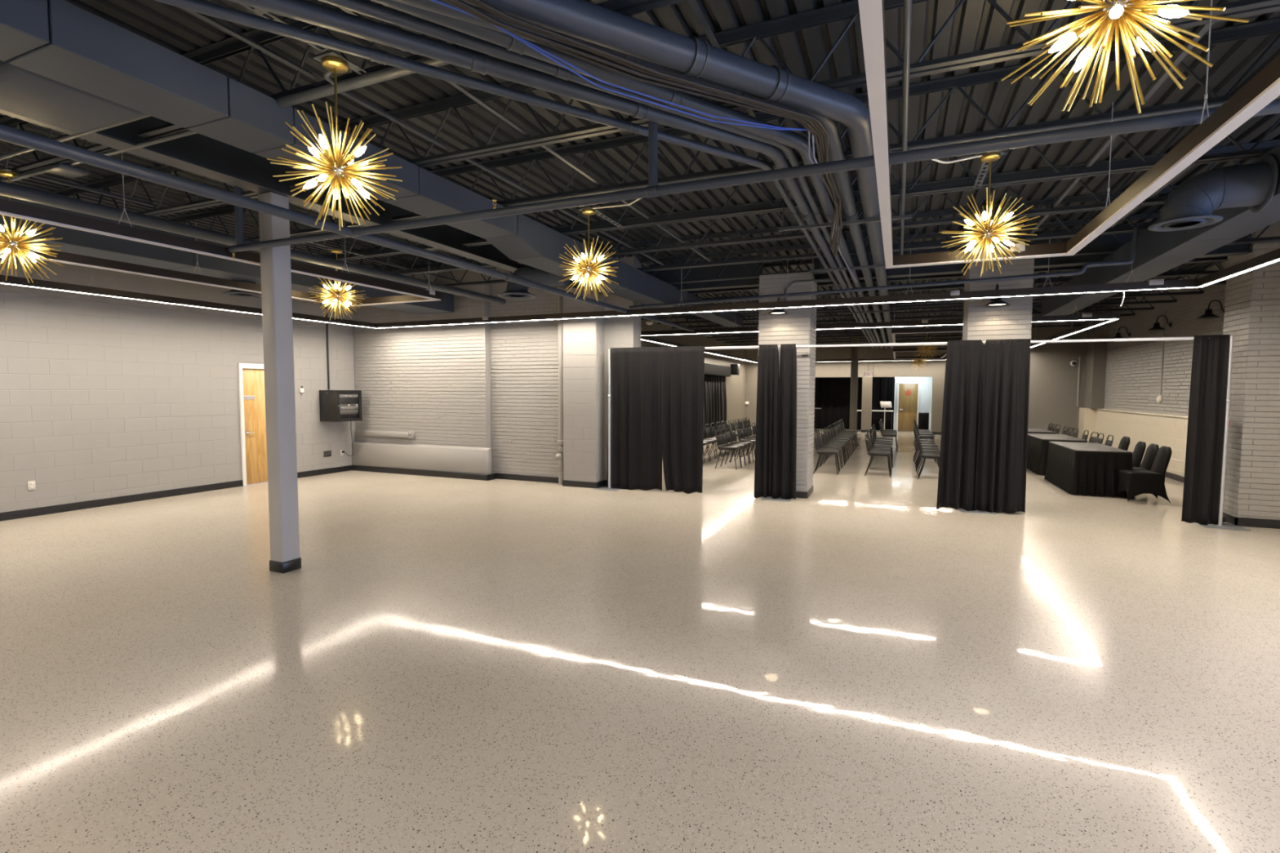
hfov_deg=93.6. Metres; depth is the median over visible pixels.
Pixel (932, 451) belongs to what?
chair
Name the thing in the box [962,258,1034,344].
pillar
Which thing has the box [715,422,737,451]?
chair
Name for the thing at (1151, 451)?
covered chair
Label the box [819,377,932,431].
wall
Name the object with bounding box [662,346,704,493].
curtain
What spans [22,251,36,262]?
bulb
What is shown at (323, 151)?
bulb
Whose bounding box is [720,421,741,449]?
chair
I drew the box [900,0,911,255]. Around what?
conduit
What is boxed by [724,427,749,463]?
chair
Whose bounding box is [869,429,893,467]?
chair
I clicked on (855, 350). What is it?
column
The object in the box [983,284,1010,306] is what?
light
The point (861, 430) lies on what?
baseboard
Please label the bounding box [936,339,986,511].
curtain
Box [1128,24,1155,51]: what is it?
bulb
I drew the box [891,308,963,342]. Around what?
linear light frame
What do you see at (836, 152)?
pipe
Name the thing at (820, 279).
conduit
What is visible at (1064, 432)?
chair
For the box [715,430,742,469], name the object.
chair
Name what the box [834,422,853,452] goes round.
chair
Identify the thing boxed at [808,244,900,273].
strut
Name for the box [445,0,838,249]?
cable
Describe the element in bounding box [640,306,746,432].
wall
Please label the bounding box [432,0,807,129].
cable
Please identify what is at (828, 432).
chair
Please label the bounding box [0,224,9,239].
bulb
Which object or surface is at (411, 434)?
ledge
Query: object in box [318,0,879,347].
pipe
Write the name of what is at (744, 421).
chair
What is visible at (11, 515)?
baseboard
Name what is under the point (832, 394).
window
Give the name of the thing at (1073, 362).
dome camera
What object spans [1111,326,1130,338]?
light
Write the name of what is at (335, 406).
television
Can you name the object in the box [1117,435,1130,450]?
covered chair
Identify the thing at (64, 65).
duct
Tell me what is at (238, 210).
sprinkler riser
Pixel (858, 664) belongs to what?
floor
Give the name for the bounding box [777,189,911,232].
strut
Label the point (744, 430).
chair
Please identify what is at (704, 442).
chair
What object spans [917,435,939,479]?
chair
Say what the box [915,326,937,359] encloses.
chandelier
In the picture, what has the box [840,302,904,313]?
strut
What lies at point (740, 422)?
chair
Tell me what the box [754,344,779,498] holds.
curtain
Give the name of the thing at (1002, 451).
curtain
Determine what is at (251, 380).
door
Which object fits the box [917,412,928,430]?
floor speaker
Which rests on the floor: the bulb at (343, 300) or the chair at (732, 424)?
the chair at (732, 424)
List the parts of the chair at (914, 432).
seat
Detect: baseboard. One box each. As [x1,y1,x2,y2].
[0,465,351,521]
[351,465,558,483]
[562,480,607,488]
[745,426,941,434]
[795,485,813,498]
[1139,463,1184,482]
[1222,511,1279,528]
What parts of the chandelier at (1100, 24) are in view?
rod, rod, rod, rod, rod, rod, rod, rod, rod, rod, rod, rod, rod, rod, rod, rod, rod, rod, rod, rod, rod, rod, rod, rod, rod, rod, rod, rod, rod, rod, rod, rod, rod, rod, rod, rod, rod, rod, rod, rod, rod, rod, rod, rod, rod, rod, rod, rod, rod, rod, rod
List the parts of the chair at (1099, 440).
backrest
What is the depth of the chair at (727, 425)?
17.07 m
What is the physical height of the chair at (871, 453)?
0.802 m
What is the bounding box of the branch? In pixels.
[629,227,1138,308]
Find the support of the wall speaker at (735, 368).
attached to the wall at (735, 385)
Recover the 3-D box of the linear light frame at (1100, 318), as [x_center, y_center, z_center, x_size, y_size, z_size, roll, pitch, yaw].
[6.198,-2.494,17.176,8.608,0.650,13.186,2,4,23]
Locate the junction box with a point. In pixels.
(61, 169)
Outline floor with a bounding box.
[0,428,1279,852]
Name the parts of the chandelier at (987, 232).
rod, rod, rod, rod, rod, rod, rod, rod, rod, rod, rod, rod, rod, rod, rod, rod, rod, rod, rod, rod, rod, rod, rod, rod, rod, rod, rod, rod, rod, rod, rod, rod, rod, rod, stem, rod, rod, rod, mounting plate, rod, rod, rod, rod, rod, rod, rod, rod, rod, rod, rod, rod, rod, rod, rod, rod, rod, rod, rod, rod, rod, rod, rod, rod, rod, rod, rod, rod, rod, rod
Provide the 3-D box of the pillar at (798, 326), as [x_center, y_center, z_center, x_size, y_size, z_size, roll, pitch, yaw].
[2.347,-0.643,9.604,0.787,3.440,0.702,2,4,23]
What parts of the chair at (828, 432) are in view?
backrest, seat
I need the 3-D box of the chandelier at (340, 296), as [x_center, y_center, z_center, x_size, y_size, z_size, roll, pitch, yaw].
[-3.821,-1.784,7.588,0.625,0.890,0.642,0,3,3]
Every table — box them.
[856,409,893,431]
[1026,433,1087,475]
[1027,427,1056,434]
[1044,441,1133,497]
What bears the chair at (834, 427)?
on the floor
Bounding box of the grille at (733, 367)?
[730,364,737,373]
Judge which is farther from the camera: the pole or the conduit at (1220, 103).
the pole
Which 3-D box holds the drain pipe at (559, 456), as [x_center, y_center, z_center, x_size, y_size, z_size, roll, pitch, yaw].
[-1.379,-0.883,10.385,0.211,3.800,0.156,-3,5,-44]
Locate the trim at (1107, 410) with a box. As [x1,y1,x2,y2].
[1095,408,1188,418]
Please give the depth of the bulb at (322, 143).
3.13 m
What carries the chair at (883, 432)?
on the floor
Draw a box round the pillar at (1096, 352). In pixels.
[1083,306,1110,408]
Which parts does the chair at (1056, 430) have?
backrest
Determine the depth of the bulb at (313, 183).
3.21 m
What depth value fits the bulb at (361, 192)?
3.32 m
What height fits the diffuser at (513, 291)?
0.380 m
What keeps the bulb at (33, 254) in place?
attached to the chandelier at (9, 243)
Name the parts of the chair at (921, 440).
seat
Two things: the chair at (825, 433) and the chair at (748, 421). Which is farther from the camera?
the chair at (748, 421)
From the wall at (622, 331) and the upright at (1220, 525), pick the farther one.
the wall at (622, 331)
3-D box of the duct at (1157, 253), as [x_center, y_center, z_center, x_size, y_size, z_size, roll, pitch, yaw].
[4.494,-1.790,3.686,0.395,0.360,16.492,2,4,23]
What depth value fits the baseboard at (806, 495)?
9.26 m
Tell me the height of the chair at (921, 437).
0.802 m
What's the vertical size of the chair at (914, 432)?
0.802 m
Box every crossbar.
[704,346,759,349]
[795,342,947,347]
[984,336,1194,343]
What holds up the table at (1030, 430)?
on the floor
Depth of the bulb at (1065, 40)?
1.87 m
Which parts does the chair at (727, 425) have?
backrest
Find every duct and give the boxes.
[0,0,742,327]
[0,195,453,314]
[1040,143,1279,315]
[1147,154,1279,231]
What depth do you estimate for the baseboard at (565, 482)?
10.21 m
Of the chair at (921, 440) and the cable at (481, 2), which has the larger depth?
the chair at (921, 440)
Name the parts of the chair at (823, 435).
backrest, seat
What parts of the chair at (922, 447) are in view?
seat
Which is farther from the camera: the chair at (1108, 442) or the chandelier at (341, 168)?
the chair at (1108, 442)
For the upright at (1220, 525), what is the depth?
7.33 m
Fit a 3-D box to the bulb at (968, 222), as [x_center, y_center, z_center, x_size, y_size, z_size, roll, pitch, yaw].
[2.527,-1.519,4.543,0.135,0.111,0.050,2,4,23]
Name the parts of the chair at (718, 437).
backrest, seat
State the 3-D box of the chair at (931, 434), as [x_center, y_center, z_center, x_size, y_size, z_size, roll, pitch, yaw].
[7.979,0.265,16.832,0.496,0.802,0.400,2,4,23]
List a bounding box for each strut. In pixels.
[239,3,368,74]
[308,241,368,257]
[582,204,625,228]
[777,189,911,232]
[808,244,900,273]
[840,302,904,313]
[973,162,989,188]
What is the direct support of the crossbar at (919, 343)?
attached to the upright at (768, 498)
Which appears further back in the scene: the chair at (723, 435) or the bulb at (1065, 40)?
the chair at (723, 435)
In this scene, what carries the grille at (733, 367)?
attached to the wall speaker at (735, 368)
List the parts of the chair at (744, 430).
backrest, seat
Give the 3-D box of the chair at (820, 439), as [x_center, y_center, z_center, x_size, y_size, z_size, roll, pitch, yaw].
[3.991,0.502,12.668,0.496,0.802,0.400,2,4,25]
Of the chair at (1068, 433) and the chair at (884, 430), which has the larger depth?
the chair at (884, 430)
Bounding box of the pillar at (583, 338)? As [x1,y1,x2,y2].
[562,280,604,482]
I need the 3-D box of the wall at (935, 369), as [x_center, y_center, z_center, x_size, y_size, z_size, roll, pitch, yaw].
[8.207,-1.740,24.275,8.500,3.900,0.200,2,4,23]
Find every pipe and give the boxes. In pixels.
[0,124,712,337]
[0,180,506,305]
[154,0,873,347]
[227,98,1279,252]
[228,0,876,348]
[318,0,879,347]
[370,0,882,348]
[392,0,888,348]
[461,0,893,348]
[555,285,563,484]
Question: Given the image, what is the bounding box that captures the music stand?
[879,401,892,433]
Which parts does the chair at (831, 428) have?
seat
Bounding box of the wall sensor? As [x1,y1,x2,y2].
[299,386,304,392]
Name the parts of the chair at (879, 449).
seat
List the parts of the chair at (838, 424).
seat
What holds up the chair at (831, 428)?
on the floor
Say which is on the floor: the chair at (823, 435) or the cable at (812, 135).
the chair at (823, 435)
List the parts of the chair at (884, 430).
seat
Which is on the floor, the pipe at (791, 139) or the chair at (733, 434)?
the chair at (733, 434)
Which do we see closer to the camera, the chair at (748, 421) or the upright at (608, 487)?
the upright at (608, 487)
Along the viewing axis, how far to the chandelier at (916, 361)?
21.94 m
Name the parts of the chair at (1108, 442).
backrest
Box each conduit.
[0,113,150,159]
[0,128,196,182]
[275,46,482,107]
[323,70,333,84]
[325,304,329,389]
[507,165,773,205]
[592,184,662,208]
[784,277,837,308]
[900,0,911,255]
[908,95,1279,149]
[930,155,982,163]
[1076,356,1080,406]
[1160,311,1166,395]
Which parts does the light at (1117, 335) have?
lamp shade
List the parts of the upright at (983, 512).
plate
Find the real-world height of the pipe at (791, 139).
0.104 m
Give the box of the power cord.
[342,423,354,456]
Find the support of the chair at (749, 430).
on the floor
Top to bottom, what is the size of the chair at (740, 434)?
0.802 m
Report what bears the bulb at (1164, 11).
attached to the chandelier at (1100, 24)
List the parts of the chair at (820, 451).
backrest, leg, seat, leg, leg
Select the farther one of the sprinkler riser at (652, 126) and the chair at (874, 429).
the chair at (874, 429)
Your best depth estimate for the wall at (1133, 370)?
12.54 m
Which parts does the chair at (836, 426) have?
seat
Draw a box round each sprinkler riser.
[233,185,244,244]
[648,120,657,186]
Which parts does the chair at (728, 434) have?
backrest, seat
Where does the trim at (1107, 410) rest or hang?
attached to the wall at (1171, 432)
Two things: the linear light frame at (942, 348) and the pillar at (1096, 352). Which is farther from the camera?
the linear light frame at (942, 348)
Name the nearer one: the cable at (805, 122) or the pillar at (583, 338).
the cable at (805, 122)
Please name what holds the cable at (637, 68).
hanging from the pipe at (694, 57)
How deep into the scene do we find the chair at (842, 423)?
17.95 m
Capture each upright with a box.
[593,348,622,491]
[761,345,791,502]
[958,341,996,515]
[1193,335,1251,531]
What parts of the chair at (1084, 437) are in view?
backrest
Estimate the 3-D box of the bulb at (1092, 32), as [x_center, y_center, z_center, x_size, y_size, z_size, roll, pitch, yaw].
[1.459,-1.233,1.941,0.064,0.097,0.140,2,4,23]
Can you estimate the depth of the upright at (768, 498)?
9.06 m
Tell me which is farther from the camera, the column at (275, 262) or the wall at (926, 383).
the wall at (926, 383)
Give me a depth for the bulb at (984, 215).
4.40 m
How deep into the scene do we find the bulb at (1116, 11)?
1.72 m
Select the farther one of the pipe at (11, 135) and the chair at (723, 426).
the chair at (723, 426)
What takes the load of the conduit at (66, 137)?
attached to the ceiling
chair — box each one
[702,426,721,458]
[702,440,715,461]
[702,441,709,463]
[705,423,726,456]
[710,422,731,454]
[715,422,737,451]
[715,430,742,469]
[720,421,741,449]
[720,428,746,466]
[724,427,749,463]
[725,420,743,449]
[730,419,747,448]
[730,426,754,462]
[734,418,752,439]
[736,425,755,459]
[738,417,755,435]
[742,417,751,438]
[742,424,755,457]
[746,417,751,436]
[746,423,755,454]
[751,422,755,453]
[813,432,839,475]
[816,431,842,471]
[820,429,844,466]
[824,427,846,463]
[826,426,848,460]
[829,424,850,457]
[832,423,853,455]
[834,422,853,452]
[836,421,855,450]
[839,420,857,448]
[840,418,858,446]
[864,434,891,477]
[866,431,891,471]
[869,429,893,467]
[870,427,892,457]
[871,426,893,460]
[873,424,893,457]
[879,421,897,451]
[880,418,897,431]
[880,420,897,448]
[912,426,936,462]
[913,418,930,445]
[913,425,934,457]
[914,420,932,447]
[915,421,933,448]
[915,422,934,439]
[915,429,938,466]
[915,431,939,470]
[915,433,940,474]
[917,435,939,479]
[1047,422,1052,431]
[1050,423,1056,431]
[1053,424,1060,434]
[1061,426,1067,435]
[1066,426,1073,435]
[1071,427,1078,437]
[1081,430,1088,439]
[1088,431,1098,442]
[1095,433,1103,444]
[1104,435,1113,446]
[1115,445,1172,502]
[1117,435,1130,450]
[1132,441,1146,466]
[1132,443,1159,471]
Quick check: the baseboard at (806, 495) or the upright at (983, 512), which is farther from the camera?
the baseboard at (806, 495)
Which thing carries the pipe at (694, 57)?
on the strut at (879, 265)
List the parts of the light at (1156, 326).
lamp shade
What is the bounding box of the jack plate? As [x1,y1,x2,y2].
[323,450,331,457]
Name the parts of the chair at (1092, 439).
backrest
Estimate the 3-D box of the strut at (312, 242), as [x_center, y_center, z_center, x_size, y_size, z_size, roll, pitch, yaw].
[-3.850,-2.232,7.506,0.060,0.004,1.100,2,4,23]
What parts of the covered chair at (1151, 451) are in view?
seat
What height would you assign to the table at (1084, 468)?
0.708 m
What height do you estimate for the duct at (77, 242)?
0.360 m
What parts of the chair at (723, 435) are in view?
backrest, seat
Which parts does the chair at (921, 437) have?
seat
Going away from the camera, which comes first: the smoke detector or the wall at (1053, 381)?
the smoke detector
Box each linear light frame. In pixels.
[0,152,440,306]
[0,242,1279,328]
[640,304,1119,362]
[857,0,1279,268]
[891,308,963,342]
[893,346,946,359]
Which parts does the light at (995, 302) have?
lamp shade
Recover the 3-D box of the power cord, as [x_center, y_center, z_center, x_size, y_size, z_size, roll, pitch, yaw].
[-5.795,0.240,12.020,0.284,0.732,0.192,2,4,23]
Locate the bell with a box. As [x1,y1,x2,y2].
[1156,395,1162,403]
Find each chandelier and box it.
[0,168,63,283]
[266,49,402,230]
[308,248,365,319]
[558,206,618,301]
[911,351,926,368]
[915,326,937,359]
[938,150,1039,276]
[1000,0,1249,113]
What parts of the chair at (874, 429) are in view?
seat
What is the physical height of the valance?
0.360 m
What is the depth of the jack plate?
11.71 m
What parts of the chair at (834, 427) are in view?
backrest, seat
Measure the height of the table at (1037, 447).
0.708 m
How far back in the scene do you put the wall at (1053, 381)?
16.74 m
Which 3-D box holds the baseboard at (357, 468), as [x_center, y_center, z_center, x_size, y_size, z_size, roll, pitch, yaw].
[-3.637,0.896,11.434,4.750,0.105,0.293,2,4,23]
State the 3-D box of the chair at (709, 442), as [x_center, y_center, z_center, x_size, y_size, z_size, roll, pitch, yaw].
[1.521,0.393,14.338,0.496,0.802,0.400,2,4,25]
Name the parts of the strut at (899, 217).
threaded rod, threaded rod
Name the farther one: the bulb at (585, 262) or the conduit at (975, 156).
the bulb at (585, 262)
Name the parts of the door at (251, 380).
sign plate, handle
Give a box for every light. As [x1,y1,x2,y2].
[767,297,787,315]
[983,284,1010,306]
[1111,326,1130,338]
[1146,315,1172,331]
[1195,299,1225,319]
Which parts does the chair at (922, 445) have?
seat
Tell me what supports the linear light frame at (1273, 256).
hanging from the ceiling
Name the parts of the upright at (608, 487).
plate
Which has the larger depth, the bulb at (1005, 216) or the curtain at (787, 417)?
the curtain at (787, 417)
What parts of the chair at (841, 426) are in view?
seat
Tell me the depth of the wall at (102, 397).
8.71 m
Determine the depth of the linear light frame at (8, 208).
5.59 m
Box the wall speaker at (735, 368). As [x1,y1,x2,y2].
[730,364,739,375]
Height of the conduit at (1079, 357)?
1.350 m
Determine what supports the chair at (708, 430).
on the floor
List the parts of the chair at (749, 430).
backrest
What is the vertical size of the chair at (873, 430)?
0.802 m
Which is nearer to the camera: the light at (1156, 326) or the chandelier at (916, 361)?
the light at (1156, 326)
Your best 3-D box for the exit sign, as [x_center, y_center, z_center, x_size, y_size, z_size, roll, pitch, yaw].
[8.629,-2.488,22.629,0.335,1.255,0.067,2,4,23]
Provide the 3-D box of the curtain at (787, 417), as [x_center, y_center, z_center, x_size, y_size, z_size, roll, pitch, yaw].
[2.216,-0.060,9.016,0.281,2.344,0.084,1,4,16]
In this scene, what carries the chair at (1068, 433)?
on the floor
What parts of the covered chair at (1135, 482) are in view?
seat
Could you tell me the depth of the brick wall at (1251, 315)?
7.32 m
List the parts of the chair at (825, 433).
seat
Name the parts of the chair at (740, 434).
backrest, seat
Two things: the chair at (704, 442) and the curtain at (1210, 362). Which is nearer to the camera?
the curtain at (1210, 362)
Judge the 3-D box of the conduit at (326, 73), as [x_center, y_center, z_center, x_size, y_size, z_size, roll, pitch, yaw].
[-1.737,-1.958,3.363,0.058,0.034,0.182,-1,4,-21]
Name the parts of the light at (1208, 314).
lamp shade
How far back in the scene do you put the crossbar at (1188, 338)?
7.64 m
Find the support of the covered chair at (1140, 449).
on the floor
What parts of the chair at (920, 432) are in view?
seat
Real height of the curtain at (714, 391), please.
2.153 m
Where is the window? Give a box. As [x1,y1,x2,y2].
[813,377,894,430]
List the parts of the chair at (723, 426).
backrest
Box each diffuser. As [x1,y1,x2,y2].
[222,280,261,297]
[497,265,570,298]
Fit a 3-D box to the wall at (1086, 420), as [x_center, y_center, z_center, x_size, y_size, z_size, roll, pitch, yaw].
[12.179,0.106,16.267,0.401,1.210,0.563,2,4,23]
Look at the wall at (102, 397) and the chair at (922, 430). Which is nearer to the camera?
the wall at (102, 397)
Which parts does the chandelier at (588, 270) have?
rod, rod, rod, rod, rod, rod, rod, stem, mounting plate, rod, rod, rod, rod, rod, rod, rod, rod, rod, rod, rod, rod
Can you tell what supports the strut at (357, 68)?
attached to the ceiling
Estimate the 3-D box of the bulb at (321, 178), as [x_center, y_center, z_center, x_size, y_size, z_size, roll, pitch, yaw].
[-1.642,-1.317,3.155,0.056,0.097,0.144,2,4,23]
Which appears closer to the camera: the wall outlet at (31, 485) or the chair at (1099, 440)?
the wall outlet at (31, 485)
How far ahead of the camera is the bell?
12.33 m
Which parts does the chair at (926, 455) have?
leg, seat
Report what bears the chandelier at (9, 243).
hanging from the strut
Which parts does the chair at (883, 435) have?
seat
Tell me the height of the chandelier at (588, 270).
0.890 m
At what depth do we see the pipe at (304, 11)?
3.11 m
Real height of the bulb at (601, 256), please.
0.111 m
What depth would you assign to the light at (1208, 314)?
10.03 m
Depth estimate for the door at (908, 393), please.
24.59 m
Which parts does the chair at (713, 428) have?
backrest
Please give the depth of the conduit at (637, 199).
5.57 m
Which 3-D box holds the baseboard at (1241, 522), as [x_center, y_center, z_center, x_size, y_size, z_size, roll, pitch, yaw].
[8.011,1.174,7.519,1.125,0.105,0.675,2,4,23]
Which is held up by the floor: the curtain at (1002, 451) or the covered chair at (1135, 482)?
the covered chair at (1135, 482)
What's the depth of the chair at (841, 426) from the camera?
17.31 m
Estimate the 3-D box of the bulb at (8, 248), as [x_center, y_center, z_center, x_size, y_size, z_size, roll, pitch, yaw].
[-5.088,-1.431,4.844,0.124,0.097,0.090,2,4,23]
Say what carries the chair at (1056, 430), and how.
on the floor
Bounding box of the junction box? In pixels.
[44,162,88,177]
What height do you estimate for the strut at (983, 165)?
0.004 m
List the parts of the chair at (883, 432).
seat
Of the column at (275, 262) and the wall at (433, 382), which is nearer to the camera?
the column at (275, 262)
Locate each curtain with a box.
[610,346,662,490]
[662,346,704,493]
[703,374,726,438]
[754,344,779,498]
[777,343,796,499]
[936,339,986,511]
[973,338,1031,513]
[1181,334,1230,525]
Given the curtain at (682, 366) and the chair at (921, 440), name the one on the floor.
the chair at (921, 440)
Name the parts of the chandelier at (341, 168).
rod, rod, rod, rod, rod, rod, rod, rod, rod, rod, rod, rod, rod, rod, rod, rod, rod, rod, rod, rod, rod, rod, rod, rod, rod, rod, rod, rod, rod, rod, rod, rod, rod, rod, rod, rod, rod, rod, rod, mounting plate, rod, stem, rod, rod, rod, rod, rod, rod, rod, rod, rod, rod, rod, rod, rod, rod, rod, rod, rod, rod, rod, rod, rod, rod, rod, rod, rod, rod, rod, rod, rod, rod, rod, rod, rod, rod, rod, rod, rod, rod, rod, rod, rod, rod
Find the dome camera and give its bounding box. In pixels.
[1070,360,1076,365]
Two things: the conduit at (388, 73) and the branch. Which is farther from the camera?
the branch
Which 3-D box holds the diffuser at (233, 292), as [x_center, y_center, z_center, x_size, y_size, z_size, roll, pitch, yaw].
[-5.213,-1.814,7.909,0.460,0.170,0.460,2,4,23]
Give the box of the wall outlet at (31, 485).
[27,480,35,490]
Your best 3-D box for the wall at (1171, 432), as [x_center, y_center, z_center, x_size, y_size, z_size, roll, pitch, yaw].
[10.391,0.391,11.788,0.151,1.170,9.121,2,4,23]
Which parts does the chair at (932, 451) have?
leg, seat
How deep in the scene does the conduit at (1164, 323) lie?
12.31 m
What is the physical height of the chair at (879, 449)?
0.802 m
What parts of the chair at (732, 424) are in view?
backrest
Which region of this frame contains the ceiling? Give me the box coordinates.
[0,0,1279,346]
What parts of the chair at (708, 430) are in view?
backrest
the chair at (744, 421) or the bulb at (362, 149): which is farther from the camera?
the chair at (744, 421)
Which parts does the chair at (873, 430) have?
seat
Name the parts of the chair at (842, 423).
seat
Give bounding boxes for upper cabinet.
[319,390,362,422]
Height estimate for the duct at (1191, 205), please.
0.450 m
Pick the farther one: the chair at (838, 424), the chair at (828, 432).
the chair at (838, 424)
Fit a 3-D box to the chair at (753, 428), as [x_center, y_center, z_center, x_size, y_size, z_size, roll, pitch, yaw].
[3.237,0.299,15.981,0.496,0.802,0.400,2,4,23]
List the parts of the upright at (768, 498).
plate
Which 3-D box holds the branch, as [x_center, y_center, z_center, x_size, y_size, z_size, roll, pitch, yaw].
[2.601,-2.019,8.054,6.382,0.465,0.098,2,4,29]
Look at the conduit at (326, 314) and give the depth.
11.64 m
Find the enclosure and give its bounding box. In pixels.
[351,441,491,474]
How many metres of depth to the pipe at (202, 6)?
3.19 m
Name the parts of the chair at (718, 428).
backrest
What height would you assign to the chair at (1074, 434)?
0.802 m
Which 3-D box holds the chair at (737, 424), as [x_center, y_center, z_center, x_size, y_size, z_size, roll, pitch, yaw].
[3.121,0.176,18.023,0.496,0.802,0.400,2,4,24]
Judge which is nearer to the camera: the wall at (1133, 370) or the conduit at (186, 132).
the conduit at (186, 132)
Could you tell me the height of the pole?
1.998 m
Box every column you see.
[257,191,301,573]
[848,337,858,439]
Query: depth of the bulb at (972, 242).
4.46 m
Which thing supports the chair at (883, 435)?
on the floor
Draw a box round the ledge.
[355,430,415,438]
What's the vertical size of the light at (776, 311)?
0.300 m
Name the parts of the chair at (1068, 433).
backrest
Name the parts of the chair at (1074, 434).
backrest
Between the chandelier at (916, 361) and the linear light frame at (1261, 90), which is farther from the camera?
the chandelier at (916, 361)
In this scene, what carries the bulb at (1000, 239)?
attached to the chandelier at (987, 232)
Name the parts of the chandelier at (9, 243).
rod, rod, rod, rod, stem, mounting plate, rod, rod, rod, rod, rod, rod, rod, rod, rod, rod, rod, rod, rod, rod, rod, rod, rod, rod, rod, rod, rod, rod, rod, rod, rod, rod, rod, rod, rod, rod, rod, rod, rod, rod, rod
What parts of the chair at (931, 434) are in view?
seat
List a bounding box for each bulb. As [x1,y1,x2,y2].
[0,224,9,239]
[22,251,36,262]
[319,133,333,163]
[343,146,366,165]
[1048,14,1102,53]
[1074,28,1102,71]
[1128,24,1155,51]
[1129,4,1189,17]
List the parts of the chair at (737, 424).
backrest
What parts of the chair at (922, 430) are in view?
seat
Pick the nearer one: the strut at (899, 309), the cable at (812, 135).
the cable at (812, 135)
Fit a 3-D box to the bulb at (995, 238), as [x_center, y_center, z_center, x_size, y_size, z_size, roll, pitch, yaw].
[2.587,-1.377,4.392,0.054,0.097,0.144,2,4,23]
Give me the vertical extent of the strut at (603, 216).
0.004 m
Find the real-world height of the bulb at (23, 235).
0.111 m
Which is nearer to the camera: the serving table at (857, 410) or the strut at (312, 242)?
the strut at (312, 242)
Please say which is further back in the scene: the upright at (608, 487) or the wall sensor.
the wall sensor
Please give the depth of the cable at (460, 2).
2.85 m
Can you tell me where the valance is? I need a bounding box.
[704,363,730,376]
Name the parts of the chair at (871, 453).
backrest, leg, seat, leg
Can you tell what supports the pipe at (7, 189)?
hanging from the ceiling
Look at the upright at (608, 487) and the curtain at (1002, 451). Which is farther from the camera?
the upright at (608, 487)
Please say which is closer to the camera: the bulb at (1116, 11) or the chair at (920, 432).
the bulb at (1116, 11)
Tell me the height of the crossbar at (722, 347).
0.044 m
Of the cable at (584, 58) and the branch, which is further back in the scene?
the branch
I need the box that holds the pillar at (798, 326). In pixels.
[758,271,817,491]
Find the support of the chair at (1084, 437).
on the floor
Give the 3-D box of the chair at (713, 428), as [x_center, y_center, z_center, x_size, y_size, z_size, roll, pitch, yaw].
[2.123,0.311,15.734,0.496,0.802,0.400,2,4,22]
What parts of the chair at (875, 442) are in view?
seat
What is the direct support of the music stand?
on the floor
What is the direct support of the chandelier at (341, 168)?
hanging from the strut at (357, 68)
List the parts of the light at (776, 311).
lamp shade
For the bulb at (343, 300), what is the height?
0.097 m
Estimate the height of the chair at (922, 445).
0.802 m
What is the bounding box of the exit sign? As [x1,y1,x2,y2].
[863,346,874,377]
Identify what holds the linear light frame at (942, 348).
hanging from the ceiling
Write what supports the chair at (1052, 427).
on the floor
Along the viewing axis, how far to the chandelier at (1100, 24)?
1.83 m
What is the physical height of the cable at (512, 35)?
0.103 m
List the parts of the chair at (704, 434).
seat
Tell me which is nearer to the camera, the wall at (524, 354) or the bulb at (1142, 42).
the bulb at (1142, 42)
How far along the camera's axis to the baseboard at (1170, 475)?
11.28 m
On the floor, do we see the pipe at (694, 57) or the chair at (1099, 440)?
the chair at (1099, 440)
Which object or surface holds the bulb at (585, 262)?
attached to the chandelier at (588, 270)
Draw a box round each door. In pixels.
[237,363,267,485]
[896,382,919,431]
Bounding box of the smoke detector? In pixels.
[645,306,653,324]
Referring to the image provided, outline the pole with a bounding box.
[607,414,611,485]
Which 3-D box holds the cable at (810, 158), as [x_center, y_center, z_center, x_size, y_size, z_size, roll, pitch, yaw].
[2.039,-1.884,6.086,0.101,0.069,5.421,2,4,22]
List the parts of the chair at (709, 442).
seat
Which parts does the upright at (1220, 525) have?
plate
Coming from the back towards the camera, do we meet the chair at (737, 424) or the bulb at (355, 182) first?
the chair at (737, 424)
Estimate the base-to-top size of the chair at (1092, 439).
0.802 m
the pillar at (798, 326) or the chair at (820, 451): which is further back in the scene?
the chair at (820, 451)
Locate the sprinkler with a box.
[492,199,497,208]
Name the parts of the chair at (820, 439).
backrest, seat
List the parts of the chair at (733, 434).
backrest, seat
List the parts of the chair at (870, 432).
seat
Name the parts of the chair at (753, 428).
backrest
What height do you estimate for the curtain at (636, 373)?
2.342 m
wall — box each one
[0,253,356,512]
[352,267,492,475]
[489,267,558,477]
[604,255,641,479]
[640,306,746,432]
[745,333,958,431]
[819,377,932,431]
[957,312,1087,437]
[1077,407,1101,442]
[1094,409,1187,476]
[1103,260,1227,416]
[1222,220,1279,519]
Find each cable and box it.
[431,0,808,130]
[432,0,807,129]
[443,0,835,248]
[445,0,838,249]
[451,0,838,252]
[466,0,841,255]
[471,0,842,257]
[808,130,855,281]
[812,134,857,282]
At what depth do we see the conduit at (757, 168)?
5.18 m

